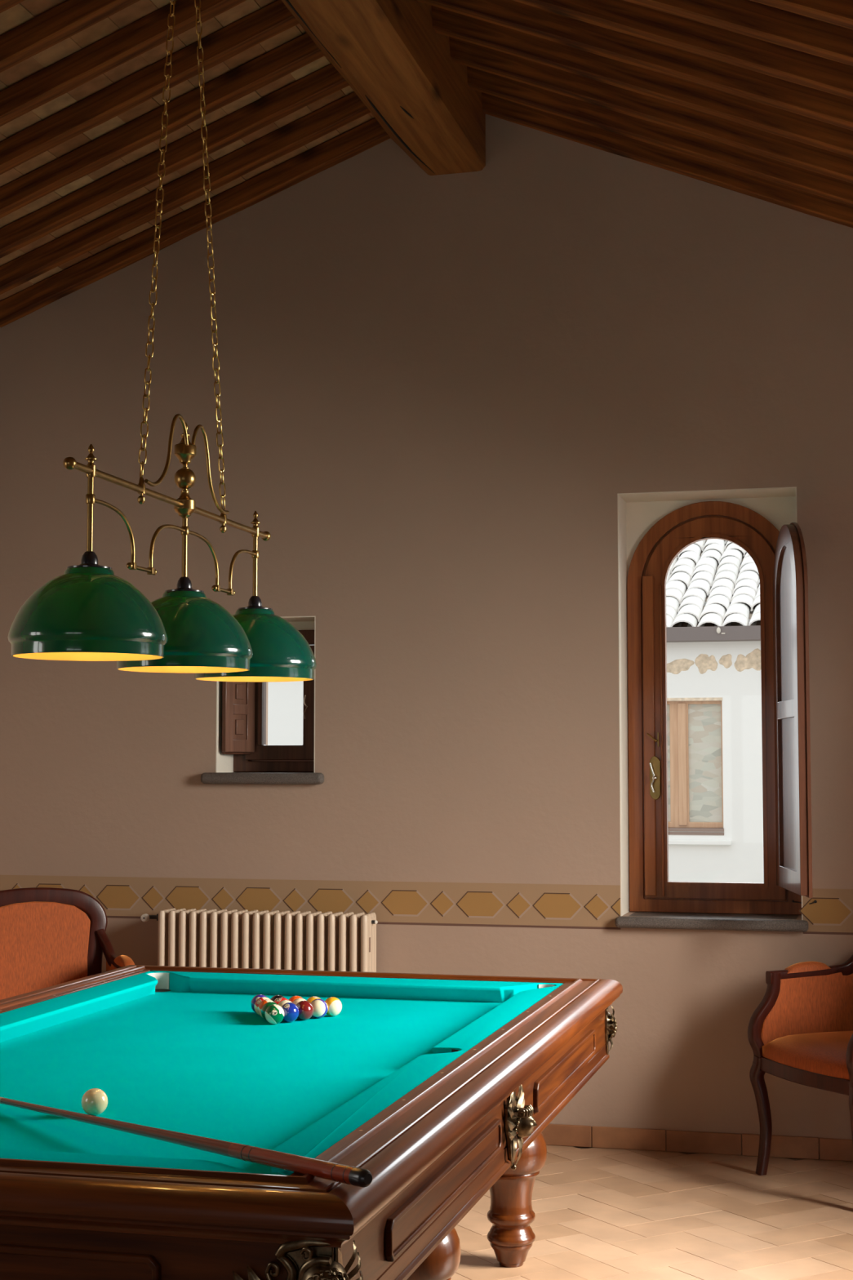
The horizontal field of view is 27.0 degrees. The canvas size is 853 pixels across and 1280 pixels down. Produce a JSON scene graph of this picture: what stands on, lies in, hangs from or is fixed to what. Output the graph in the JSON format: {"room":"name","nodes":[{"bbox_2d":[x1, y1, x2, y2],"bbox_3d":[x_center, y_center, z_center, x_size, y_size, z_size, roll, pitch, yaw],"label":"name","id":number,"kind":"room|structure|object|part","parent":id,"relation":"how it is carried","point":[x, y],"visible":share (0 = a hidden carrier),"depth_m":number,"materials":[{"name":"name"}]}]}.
{"room":"games hall","nodes":[
{"label":"games hall","id":0,"kind":"room"},
{"bbox_2d":[0,0,374,301],"bbox_3d":[-0.625,-2.205,3.088,5.650,1.513,10.170,-1,-4,14],"label":"ceiling","id":1,"kind":"structure","parent":0,"point":[25,11],"depth_m":6.91,"materials":[{"name":"brown wood"},{"name":"clay tile"}]},
{"bbox_2d":[0,0,24,13],"bbox_3d":[-1.454,-2.052,5.750,2.128,0.928,0.067,-1,-4,14],"label":"rafter","id":2,"kind":"object","parent":1,"relation":"attached to","point":[5,5],"visible":1,"depth_m":5.73,"materials":[{"name":"brown wood"}]},
{"bbox_2d":[0,0,139,72],"bbox_3d":[-1.378,-2.031,6.050,2.128,0.928,0.067,-1,-4,14],"label":"rafter","id":3,"kind":"object","parent":1,"relation":"attached to","point":[68,18],"visible":1,"depth_m":6.00,"materials":[{"name":"brown wood"}]},
{"bbox_2d":[0,0,246,126],"bbox_3d":[-1.302,-2.010,6.350,2.128,0.928,0.067,-1,-4,14],"label":"rafter","id":4,"kind":"object","parent":1,"relation":"attached to","point":[148,32],"visible":0.99,"depth_m":6.29,"materials":[{"name":"brown wood"}]},
{"bbox_2d":[0,0,299,174],"bbox_3d":[-1.226,-1.989,6.650,2.128,0.928,0.067,-1,-4,14],"label":"rafter","id":5,"kind":"object","parent":1,"relation":"attached to","point":[274,18],"visible":0.93,"depth_m":6.58,"materials":[{"name":"brown wood"}]},
{"bbox_2d":[0,32,324,218],"bbox_3d":[-1.149,-1.969,6.950,2.128,0.928,0.066,-1,-4,14],"label":"rafter","id":6,"kind":"object","parent":1,"relation":"attached to","point":[302,51],"visible":0.77,"depth_m":6.90,"materials":[{"name":"brown wood"}]},
{"bbox_2d":[0,63,349,257],"bbox_3d":[-1.073,-1.948,7.249,2.128,0.928,0.067,-1,-4,14],"label":"rafter","id":7,"kind":"object","parent":1,"relation":"attached to","point":[326,81],"visible":0.77,"depth_m":7.21,"materials":[{"name":"brown wood"}]},
{"bbox_2d":[0,91,370,294],"bbox_3d":[-0.997,-1.927,7.549,2.128,0.928,0.067,-1,-4,14],"label":"rafter","id":8,"kind":"object","parent":1,"relation":"attached to","point":[349,108],"visible":0.75,"depth_m":7.53,"materials":[{"name":"brown wood"}]},
{"bbox_2d":[0,117,390,327],"bbox_3d":[-0.921,-1.906,7.850,2.128,0.928,0.064,-1,-4,14],"label":"rafter","id":9,"kind":"object","parent":1,"relation":"attached to","point":[371,133],"visible":0.8,"depth_m":7.85,"materials":[{"name":"brown wood"}]},
{"bbox_2d":[281,0,485,175],"bbox_3d":[-1.099,-2.502,3.181,0.451,0.398,9.260,-1,-4,14],"label":"ridge beam","id":10,"kind":"structure","parent":1,"relation":"attached to","point":[390,53],"depth_m":6.68,"materials":[{"name":"brown wood"}]},
{"bbox_2d":[7,0,316,681],"bbox_3d":[-0.615,-1.070,4.537,0.349,2.292,1.433,-1,-4,14],"label":"lamp","id":11,"kind":"object","parent":10,"relation":"hanging from","point":[87,612],"visible":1,"depth_m":4.33,"materials":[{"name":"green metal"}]},
{"bbox_3d":[-0.773,-0.383,3.863,0.029,0.029,0.035,-1,-4,14],"label":"bar knob","id":12,"kind":"part","parent":11,"relation":"part of","materials":[{"name":"gold metal"}]},
{"bbox_3d":[-0.748,-0.061,3.940,0.349,0.196,0.349,-1,-4,14],"label":"lamp shade","id":13,"kind":"part","parent":11,"relation":"part of","materials":[{"name":"green glass"}]},
{"bbox_3d":[-0.748,-0.059,3.940,0.341,0.193,0.341,-1,-4,14],"label":"glass","id":14,"kind":"part","parent":11,"relation":"part of","materials":[{"name":"yellow glass"}]},
{"bbox_3d":[-0.748,-0.269,3.954,0.014,0.195,0.014,-1,-4,14],"label":"lamp rod","id":15,"kind":"part","parent":11,"relation":"part of","materials":[{"name":"gold metal"}]},
{"bbox_3d":[-0.719,-0.250,4.071,0.010,0.123,0.242,-1,-4,14],"label":"bracket arm","id":16,"kind":"part","parent":11,"relation":"part of","materials":[{"name":"gold metal"}]},
{"bbox_3d":[-0.650,-1.276,4.412,0.019,1.802,0.253,-1,-4,14],"label":"chain","id":17,"kind":"part","parent":11,"relation":"part of","materials":[{"name":"gold metal"}]},
{"bbox_3d":[-0.636,-0.466,4.365,0.010,0.207,0.261,-1,-4,14],"label":"scroll arm","id":18,"kind":"part","parent":11,"relation":"part of","materials":[{"name":"gold metal"}]},
{"bbox_3d":[-0.638,-0.228,4.387,0.010,0.123,0.220,-1,-4,14],"label":"bracket arm","id":19,"kind":"part","parent":11,"relation":"part of","materials":[{"name":"gold metal"}]},
{"bbox_3d":[-0.611,-0.021,4.479,0.341,0.193,0.341,-1,-4,14],"label":"glass","id":20,"kind":"part","parent":11,"relation":"part of","materials":[{"name":"yellow glass"}]},
{"bbox_3d":[-0.611,-0.224,4.493,0.014,0.180,0.014,-1,-4,14],"label":"lamp rod","id":21,"kind":"part","parent":11,"relation":"part of","materials":[{"name":"gold metal"}]},
{"bbox_3d":[-0.611,-0.023,4.479,0.349,0.196,0.349,-1,-4,14],"label":"lamp shade","id":22,"kind":"part","parent":11,"relation":"part of","materials":[{"name":"green glass"}]},
{"bbox_3d":[-0.583,-0.212,4.606,0.010,0.123,0.234,-1,-4,14],"label":"bracket arm","id":23,"kind":"part","parent":11,"relation":"part of","materials":[{"name":"gold metal"}]},
{"bbox_3d":[-0.582,-1.252,4.683,0.019,1.793,0.313,-1,-4,14],"label":"chain","id":24,"kind":"part","parent":11,"relation":"part of","materials":[{"name":"gold metal"}]},
{"bbox_3d":[-0.565,-0.446,4.643,0.010,0.207,0.261,-1,-4,14],"label":"scroll arm","id":25,"kind":"part","parent":11,"relation":"part of","materials":[{"name":"gold metal"}]},
{"bbox_3d":[-0.507,-0.192,4.903,0.010,0.123,0.204,-1,-4,14],"label":"bracket arm","id":26,"kind":"part","parent":11,"relation":"part of","materials":[{"name":"gold metal"}]},
{"bbox_3d":[-0.482,0.014,4.988,0.341,0.193,0.341,-1,-4,14],"label":"glass","id":27,"kind":"part","parent":11,"relation":"part of","materials":[{"name":"yellow glass"}]},
{"bbox_3d":[-0.482,-0.196,5.003,0.014,0.195,0.014,-1,-4,14],"label":"lamp rod","id":28,"kind":"part","parent":11,"relation":"part of","materials":[{"name":"gold metal"}]},
{"bbox_3d":[-0.482,0.012,4.988,0.349,0.196,0.349,-1,-4,14],"label":"lamp shade","id":29,"kind":"part","parent":11,"relation":"part of","materials":[{"name":"green glass"}]},
{"bbox_3d":[-0.461,-0.298,5.092,0.029,0.029,0.035,-1,-4,14],"label":"bar knob","id":30,"kind":"part","parent":11,"relation":"part of","materials":[{"name":"gold metal"}]},
{"bbox_2d":[416,0,852,130],"bbox_3d":[1.259,-1.863,6.092,2.878,1.257,0.067,-1,-4,14],"label":"rafter","id":31,"kind":"object","parent":1,"relation":"attached to","point":[825,107],"visible":0.79,"depth_m":6.19,"materials":[{"name":"brown wood"}]},
{"bbox_2d":[431,5,852,158],"bbox_3d":[1.330,-1.843,6.373,2.878,1.257,0.066,-1,-4,14],"label":"rafter","id":32,"kind":"object","parent":1,"relation":"attached to","point":[767,118],"visible":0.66,"depth_m":6.49,"materials":[{"name":"brown wood"}]},
{"bbox_2d":[448,36,852,183],"bbox_3d":[1.401,-1.824,6.653,2.878,1.257,0.067,-1,-4,14],"label":"rafter","id":33,"kind":"object","parent":1,"relation":"attached to","point":[802,155],"visible":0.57,"depth_m":6.78,"materials":[{"name":"brown wood"}]},
{"bbox_2d":[466,66,852,206],"bbox_3d":[1.473,-1.804,6.934,2.878,1.257,0.067,-1,-4,14],"label":"rafter","id":34,"kind":"object","parent":1,"relation":"attached to","point":[691,145],"visible":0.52,"depth_m":7.06,"materials":[{"name":"brown wood"}]},
{"bbox_2d":[481,92,852,227],"bbox_3d":[1.544,-1.785,7.215,2.878,1.257,0.064,-1,-4,14],"label":"rafter","id":35,"kind":"object","parent":1,"relation":"attached to","point":[795,199],"visible":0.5,"depth_m":7.34,"materials":[{"name":"brown wood"}]},
{"bbox_2d":[512,0,852,99],"bbox_3d":[1.188,-1.882,5.812,2.878,1.257,0.066,-1,-4,14],"label":"rafter","id":36,"kind":"object","parent":1,"relation":"attached to","point":[820,73],"visible":0.86,"depth_m":5.86,"materials":[{"name":"brown wood"}]},
{"bbox_2d":[622,0,852,66],"bbox_3d":[1.117,-1.902,5.532,2.878,1.257,0.066,-1,-4,14],"label":"rafter","id":37,"kind":"object","parent":1,"relation":"attached to","point":[771,24],"visible":0.94,"depth_m":5.52,"materials":[{"name":"brown wood"}]},
{"bbox_2d":[749,0,852,30],"bbox_3d":[1.045,-1.921,5.251,2.878,1.257,0.067,-1,-4,14],"label":"rafter","id":38,"kind":"object","parent":1,"relation":"attached to","point":[837,12],"visible":1,"depth_m":5.20,"materials":[{"name":"brown wood"}]},
{"bbox_2d":[0,114,852,1159],"bbox_3d":[0.553,-0.158,7.605,5.050,4.470,0.422,-1,-4,14],"label":"wall","id":39,"kind":"structure","parent":0,"point":[458,411],"depth_m":7.52,"materials":[{"name":"beige paint"}]},
{"bbox_2d":[140,907,377,972],"bbox_3d":[-0.708,1.543,7.460,1.042,0.803,0.155,-1,-4,14],"label":"radiator","id":40,"kind":"object","parent":39,"relation":"attached to","point":[339,941],"visible":0.42,"depth_m":7.41,"materials":[{"name":"beige metal"}]},
{"bbox_3d":[-1.201,1.186,7.591,0.034,0.034,0.030,-1,-4,14],"label":"valve knob","id":41,"kind":"part","parent":40,"relation":"part of","materials":[{"name":"beige plastic"}]},
{"bbox_3d":[-0.234,1.256,7.328,0.001,0.060,0.017,-1,-4,14],"label":"maker plate","id":42,"kind":"part","parent":40,"relation":"part of","materials":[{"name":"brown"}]},
{"bbox_3d":[-0.233,1.530,7.341,0.013,0.765,0.120,-1,-4,14],"label":"panel","id":43,"kind":"part","parent":40,"relation":"part of","materials":[{"name":"beige metal"}]},
{"bbox_2d":[371,920,377,924],"bbox_3d":[-0.215,1.168,7.362,0.024,0.018,0.018,-1,-4,14],"label":"air vent","id":44,"kind":"object","parent":40,"relation":"attached to","point":[373,922],"depth_m":7.36,"materials":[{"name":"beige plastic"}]},
{"bbox_2d":[200,772,324,784],"bbox_3d":[-0.676,0.602,7.750,0.554,0.049,0.293,-1,-4,14],"label":"window sill","id":45,"kind":"structure","parent":39,"relation":"attached to","point":[251,778],"depth_m":7.61,"materials":[{"name":"grey stone"}]},
{"bbox_2d":[221,621,314,772],"bbox_3d":[-0.662,0.246,7.808,0.444,0.668,0.262,-1,-4,14],"label":"window","id":46,"kind":"structure","parent":39,"relation":"in","point":[243,716],"depth_m":7.84,"materials":[{"name":"brown wood"}]},
{"bbox_2d":[222,681,254,751],"bbox_3d":[-0.824,0.262,7.808,0.022,0.460,0.193,-3,-5,35],"label":"shutter","id":47,"kind":"object","parent":46,"relation":"attached to","point":[237,697],"depth_m":7.79,"materials":[{"name":"brown wood"}]},
{"bbox_3d":[-0.823,0.382,7.799,0.014,0.114,0.097,-3,-5,35],"label":"shutter panel","id":48,"kind":"part","parent":46,"relation":"part of","materials":[{"name":"brown wood"}]},
{"bbox_3d":[-0.823,0.227,7.810,0.014,0.114,0.097,-3,-5,35],"label":"shutter panel","id":49,"kind":"part","parent":46,"relation":"part of","materials":[{"name":"brown wood"}]},
{"bbox_3d":[-0.526,0.295,7.810,0.013,0.106,0.033,-4,-6,45],"label":"handle","id":50,"kind":"part","parent":46,"relation":"part of","materials":[{"name":"silver metal"}]},
{"bbox_2d":[541,1124,852,1161],"bbox_3d":[0.500,2.015,7.245,5.048,0.085,0.014,-1,-4,14],"label":"baseboard","id":51,"kind":"structure","parent":39,"relation":"attached to","point":[562,1135],"depth_m":7.09,"materials":[{"name":"tile"}]},
{"bbox_2d":[615,911,808,932],"bbox_3d":[1.169,1.146,7.243,0.767,0.045,0.293,-1,-4,14],"label":"window sill","id":52,"kind":"structure","parent":39,"relation":"attached to","point":[727,922],"depth_m":7.13,"materials":[{"name":"grey stone"}]},
{"bbox_2d":[626,501,817,915],"bbox_3d":[1.163,0.255,7.163,0.776,1.720,0.651,-1,-4,14],"label":"window","id":53,"kind":"structure","parent":39,"relation":"in","point":[780,557],"depth_m":7.39,"materials":[{"name":"brown wood"}]},
{"bbox_3d":[0.945,0.574,7.412,0.029,0.125,0.041,-1,-4,14],"label":"handle","id":54,"kind":"part","parent":53,"relation":"part of","materials":[{"name":"silver metal"}]},
{"bbox_3d":[0.956,0.577,7.434,0.044,0.183,0.007,-1,-4,14],"label":"handle plate","id":55,"kind":"part","parent":53,"relation":"part of","materials":[{"name":"gold metal"}]},
{"bbox_3d":[1.442,0.263,7.050,0.008,1.282,0.409,0,-4,2],"label":"shutter panel","id":56,"kind":"part","parent":53,"relation":"part of","materials":[{"name":"white wood"}]},
{"bbox_2d":[773,524,808,895],"bbox_3d":[1.439,0.263,7.050,0.030,1.448,0.575,0,-4,2],"label":"shutter","id":57,"kind":"object","parent":53,"relation":"attached to","point":[790,576],"depth_m":7.00,"materials":[{"name":"brown wood"}]},
{"bbox_2d":[451,1145,852,1279],"bbox_3d":[-0.625,1.849,2.807,5.650,0.200,9.970,-1,-4,14],"label":"floor","id":58,"kind":"structure","parent":0,"point":[601,1213],"depth_m":6.06,"materials":[{"name":"beige tile"}]},
{"bbox_2d":[0,887,134,999],"bbox_3d":[-1.496,1.516,6.969,0.672,1.049,0.587,2,-4,-23],"label":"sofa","id":59,"kind":"object","parent":58,"relation":"on","point":[48,938],"visible":0.34,"depth_m":7.22,"materials":[{"name":"orange fabric"}]},
{"bbox_2d":[0,901,90,999],"bbox_3d":[-1.588,1.323,7.202,0.451,0.520,0.089,2,-4,-23],"label":"cushion","id":60,"kind":"object","parent":59,"relation":"on","point":[43,944],"depth_m":7.21,"materials":[{"name":"orange fabric"}]},
{"bbox_3d":[-1.591,1.311,7.210,0.599,0.608,0.095,2,-4,-23],"label":"frame","id":61,"kind":"part","parent":59,"relation":"part of","materials":[{"name":"brown wood"}]},
{"bbox_3d":[-1.215,1.420,7.074,0.022,0.347,0.470,2,-4,-23],"label":"panel","id":62,"kind":"part","parent":59,"relation":"part of","materials":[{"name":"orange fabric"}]},
{"bbox_3d":[-1.234,1.257,7.131,0.062,0.166,0.482,2,-4,-28],"label":"arm","id":63,"kind":"part","parent":59,"relation":"part of","materials":[{"name":"brown wood"}]},
{"bbox_2d":[0,964,622,1279],"bbox_3d":[-0.593,1.443,4.549,1.813,0.852,3.125,-1,-4,14],"label":"table","id":64,"kind":"object","parent":58,"relation":"on","point":[444,1088],"visible":1,"depth_m":4.03,"materials":[{"name":"teal fabric"}]},
{"bbox_3d":[-1.371,1.076,4.772,0.166,0.089,3.111,-1,-4,14],"label":"rail","id":65,"kind":"part","parent":64,"relation":"part of","materials":[{"name":"brown wood"}]},
{"bbox_3d":[-0.964,1.078,3.106,1.046,0.053,0.009,-1,-4,14],"label":"raised panel","id":66,"kind":"part","parent":64,"relation":"part of","materials":[{"name":"brown wood"}]},
{"bbox_2d":[0,970,157,1042],"bbox_3d":[-1.074,1.117,5.411,0.124,0.062,1.389,-1,-4,14],"label":"cushion","id":67,"kind":"object","parent":64,"relation":"on","point":[22,1020],"depth_m":5.38,"materials":[{"name":"teal fabric"}]},
{"bbox_3d":[-0.965,1.078,3.103,1.070,0.077,0.015,-1,-4,14],"label":"panel moulding","id":68,"kind":"part","parent":64,"relation":"part of","materials":[{"name":"brown wood"}]},
{"bbox_2d":[80,1088,107,1115],"bbox_3d":[-0.726,1.009,3.886,0.058,0.058,0.058,-3,-5,33],"label":"cue ball","id":69,"kind":"object","parent":64,"relation":"on","point":[94,1101],"visible":1,"depth_m":3.87,"materials":[{"name":"white plastic"}]},
{"bbox_2d":[0,1148,281,1174],"bbox_3d":[-0.921,0.969,3.284,1.437,0.061,0.110,-1,-4,14],"label":"cushion","id":70,"kind":"object","parent":64,"relation":"on","point":[120,1160],"depth_m":3.19,"materials":[{"name":"teal fabric"}]},
{"bbox_3d":[-0.955,0.963,3.151,1.771,0.089,0.166,-1,-4,14],"label":"rail","id":71,"kind":"part","parent":64,"relation":"part of","materials":[{"name":"brown wood"}]},
{"bbox_2d":[0,1097,372,1187],"bbox_3d":[-0.569,0.961,3.508,0.031,0.096,1.509,3,-5,-39],"label":"billiard cue","id":72,"kind":"object","parent":64,"relation":"on","point":[337,1172],"visible":1,"depth_m":3.22,"materials":[{"name":"brown wood"}]},
{"bbox_2d":[250,994,266,1013],"bbox_3d":[-0.511,1.119,5.466,0.058,0.058,0.058,-4,-5,42],"label":"ball","id":73,"kind":"object","parent":64,"relation":"on","point":[255,998],"visible":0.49,"depth_m":5.45,"materials":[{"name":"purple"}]},
{"bbox_2d":[253,996,269,1015],"bbox_3d":[-0.495,1.115,5.410,0.058,0.058,0.058,-4,-5,43],"label":"ball","id":74,"kind":"object","parent":64,"relation":"on","point":[258,1001],"visible":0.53,"depth_m":5.40,"materials":[{"name":"beige"}]},
{"bbox_2d":[257,999,274,1017],"bbox_3d":[-0.480,1.111,5.354,0.058,0.058,0.058,-4,-5,43],"label":"ball","id":75,"kind":"object","parent":64,"relation":"on","point":[263,1002],"visible":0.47,"depth_m":5.34,"materials":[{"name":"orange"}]},
{"bbox_2d":[261,1001,277,1020],"bbox_3d":[-0.464,1.108,5.299,0.058,0.058,0.058,-3,-5,35],"label":"ball","id":76,"kind":"object","parent":64,"relation":"on","point":[265,1006],"visible":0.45,"depth_m":5.28,"materials":[{"name":"green"}]},
{"bbox_2d":[264,1004,284,1024],"bbox_3d":[-0.448,1.104,5.243,0.058,0.058,0.058,-4,-5,43],"label":"ball","id":77,"kind":"object","parent":64,"relation":"on","point":[274,1013],"visible":1,"depth_m":5.22,"materials":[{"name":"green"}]},
{"bbox_2d":[270,995,284,1001],"bbox_3d":[-0.455,1.118,5.452,0.058,0.058,0.058,-3,-5,36],"label":"ball","id":78,"kind":"object","parent":64,"relation":"on","point":[273,998],"visible":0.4,"depth_m":5.44,"materials":[{"name":"black plastic"}]},
{"bbox_2d":[274,997,288,1004],"bbox_3d":[-0.439,1.114,5.396,0.058,0.058,0.058,-4,-6,44],"label":"ball","id":79,"kind":"object","parent":64,"relation":"on","point":[277,1001],"visible":0.27,"depth_m":5.38,"materials":[{"name":"red plastic"}]},
{"bbox_2d":[277,1000,293,1006],"bbox_3d":[-0.423,1.111,5.340,0.058,0.058,0.058,-3,-5,40],"label":"ball","id":80,"kind":"object","parent":64,"relation":"on","point":[281,1003],"visible":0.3,"depth_m":5.33,"materials":[{"name":"beige"}]},
{"bbox_2d":[281,1002,299,1022],"bbox_3d":[-0.407,1.107,5.284,0.058,0.058,0.058,-3,-5,36],"label":"ball","id":81,"kind":"object","parent":64,"relation":"on","point":[291,1011],"visible":0.84,"depth_m":5.26,"materials":[{"name":"blue plastic"}]},
{"bbox_2d":[288,995,302,1002],"bbox_3d":[-0.398,1.117,5.438,0.058,0.058,0.058,-3,-5,38],"label":"ball","id":82,"kind":"object","parent":64,"relation":"on","point":[291,999],"visible":0.2,"depth_m":5.43,"materials":[{"name":"orange plastic"}]},
{"bbox_2d":[292,998,306,1004],"bbox_3d":[-0.383,1.113,5.382,0.058,0.058,0.058,-3,-5,37],"label":"ball","id":83,"kind":"object","parent":64,"relation":"on","point":[296,1001],"visible":0.2,"depth_m":5.37,"materials":[{"name":"beige"}]},
{"bbox_2d":[296,1000,313,1020],"bbox_3d":[-0.367,1.109,5.326,0.058,0.058,0.058,-3,-5,40],"label":"ball","id":84,"kind":"object","parent":64,"relation":"on","point":[305,1008],"visible":0.94,"depth_m":5.30,"materials":[{"name":"red plastic"}]},
{"bbox_2d":[306,995,320,1003],"bbox_3d":[-0.342,1.116,5.423,0.058,0.058,0.058,-4,-5,43],"label":"ball","id":85,"kind":"object","parent":64,"relation":"on","point":[310,999],"visible":0.19,"depth_m":5.41,"materials":[{"name":"orange"}]},
{"bbox_2d":[311,998,328,1017],"bbox_3d":[-0.326,1.112,5.368,0.058,0.058,0.058,-3,-5,36],"label":"ball","id":86,"kind":"object","parent":64,"relation":"on","point":[320,1006],"visible":0.81,"depth_m":5.35,"materials":[{"name":"beige plastic"}]},
{"bbox_2d":[324,996,342,1016],"bbox_3d":[-0.286,1.115,5.409,0.058,0.058,0.058,-3,-5,39],"label":"ball","id":87,"kind":"object","parent":64,"relation":"on","point":[335,1005],"visible":0.88,"depth_m":5.39,"materials":[{"name":"beige plastic"}]},
{"bbox_3d":[-0.144,1.076,2.919,0.006,0.168,0.034,-1,-4,14],"label":"plate","id":88,"kind":"part","parent":64,"relation":"part of","materials":[{"name":"brown metal"}]},
{"bbox_2d":[150,970,558,1002],"bbox_3d":[-0.265,1.149,5.866,1.437,0.061,0.110,-1,-4,14],"label":"cushion","id":89,"kind":"object","parent":64,"relation":"on","point":[241,984],"depth_m":5.84,"materials":[{"name":"teal fabric"}]},
{"bbox_2d":[271,1049,467,1175],"bbox_3d":[-0.112,1.001,3.740,0.124,0.062,1.390,-1,-4,14],"label":"cushion","id":90,"kind":"object","parent":64,"relation":"on","point":[323,1138],"depth_m":3.66,"materials":[{"name":"teal fabric"}]},
{"bbox_3d":[-0.231,1.161,5.999,1.771,0.089,0.166,-1,-4,14],"label":"rail","id":91,"kind":"part","parent":64,"relation":"part of","materials":[{"name":"brown wood"}]},
{"bbox_3d":[-0.027,1.558,4.397,0.224,0.600,0.224,-1,-4,14],"label":"leg","id":92,"kind":"part","parent":64,"relation":"part of","materials":[{"name":"brown wood"}]},
{"bbox_3d":[0.050,1.118,3.671,0.015,0.077,0.975,-1,-4,14],"label":"panel moulding","id":93,"kind":"part","parent":64,"relation":"part of","materials":[{"name":"brown wood"}]},
{"bbox_3d":[0.047,1.118,3.672,0.009,0.053,0.951,-1,-4,14],"label":"raised panel","id":94,"kind":"part","parent":64,"relation":"part of","materials":[{"name":"brown wood"}]},
{"bbox_3d":[0.185,1.048,4.378,0.166,0.089,3.111,-1,-4,14],"label":"rail","id":95,"kind":"part","parent":64,"relation":"part of","materials":[{"name":"brown wood"}]},
{"bbox_2d":[432,983,563,1053],"bbox_3d":[0.229,1.094,5.082,0.124,0.062,1.389,-1,-4,14],"label":"cushion","id":96,"kind":"object","parent":64,"relation":"on","point":[477,1034],"depth_m":4.94,"materials":[{"name":"teal fabric"}]},
{"bbox_3d":[0.263,1.638,5.538,0.224,0.600,0.224,-1,-4,14],"label":"leg","id":97,"kind":"part","parent":64,"relation":"part of","materials":[{"name":"brown wood"}]},
{"bbox_3d":[0.400,1.213,5.049,0.015,0.077,0.975,-1,-4,14],"label":"panel moulding","id":98,"kind":"part","parent":64,"relation":"part of","materials":[{"name":"brown wood"}]},
{"bbox_3d":[0.397,1.214,5.050,0.009,0.053,0.951,-1,-4,14],"label":"raised panel","id":99,"kind":"part","parent":64,"relation":"part of","materials":[{"name":"brown wood"}]},
{"bbox_3d":[0.589,1.276,5.802,0.006,0.168,0.034,-1,-4,14],"label":"plate","id":100,"kind":"part","parent":64,"relation":"part of","materials":[{"name":"brown metal"}]},
{"bbox_2d":[747,955,852,1175],"bbox_3d":[1.617,1.489,6.581,0.587,1.049,0.672,2,-4,-23],"label":"armchair","id":101,"kind":"object","parent":58,"relation":"on","point":[801,1030],"visible":1,"depth_m":6.75,"materials":[{"name":"orange fabric"}]},
{"bbox_3d":[1.269,1.801,6.743,0.068,0.448,0.060,2,-4,-23],"label":"leg","id":102,"kind":"part","parent":101,"relation":"part of","materials":[{"name":"brown wood"}]},
{"bbox_3d":[1.290,1.448,6.778,0.128,0.355,0.057,2,-4,-23],"label":"arm post","id":103,"kind":"part","parent":101,"relation":"part of","materials":[{"name":"brown wood"}]},
{"bbox_3d":[1.587,1.592,6.562,0.522,0.054,0.626,2,-4,-23],"label":"seat rail","id":104,"kind":"part","parent":101,"relation":"part of","materials":[{"name":"brown wood"}]},
{"bbox_3d":[1.485,1.405,6.854,0.470,0.347,0.022,2,-4,-23],"label":"panel","id":105,"kind":"part","parent":101,"relation":"part of","materials":[{"name":"orange fabric"}]},
{"bbox_2d":[762,1031,852,1079],"bbox_3d":[1.579,1.518,6.563,0.495,0.095,0.568,2,-4,-23],"label":"seat cushion","id":106,"kind":"object","parent":101,"relation":"on","point":[809,1055],"depth_m":6.50,"materials":[{"name":"orange fabric"}]},
{"bbox_3d":[1.530,1.240,6.885,0.482,0.166,0.062,1,-4,-18],"label":"arm","id":107,"kind":"part","parent":101,"relation":"part of","materials":[{"name":"brown wood"}]},
{"bbox_3d":[1.526,1.409,6.218,0.128,0.355,0.057,2,-4,-23],"label":"arm post","id":108,"kind":"part","parent":101,"relation":"part of","materials":[{"name":"brown wood"}]},
{"bbox_3d":[1.504,1.762,6.185,0.068,0.448,0.060,2,-4,-23],"label":"leg","id":109,"kind":"part","parent":101,"relation":"part of","materials":[{"name":"brown wood"}]},
{"label":"outside","id":110,"kind":"structure","parent":0,"visible":0},
{"bbox_3d":[3.895,3.210,15.183,28.000,0.200,16.290,-1,-4,14],"label":"floor","id":111,"kind":"structure","parent":110,"visible":0},
{"bbox_2d":[267,538,764,883],"bbox_3d":[2.707,1.055,18.794,14.000,4.601,8.180,-1,-4,14],"label":"neighbouring house","id":112,"kind":"structure","parent":111,"relation":"on","point":[715,793],"depth_m":14.91,"materials":[{"name":"white paint"}]},
{"bbox_3d":[2.063,1.603,14.902,0.860,0.057,0.070,-1,-4,14],"label":"window rail","id":113,"kind":"part","parent":112,"relation":"part of","materials":[{"name":"brown"}]},
{"bbox_3d":[2.048,1.689,14.858,0.990,0.040,0.070,-1,-4,14],"label":"sill","id":114,"kind":"part","parent":112,"relation":"part of","materials":[{"name":"white"}]}
]}

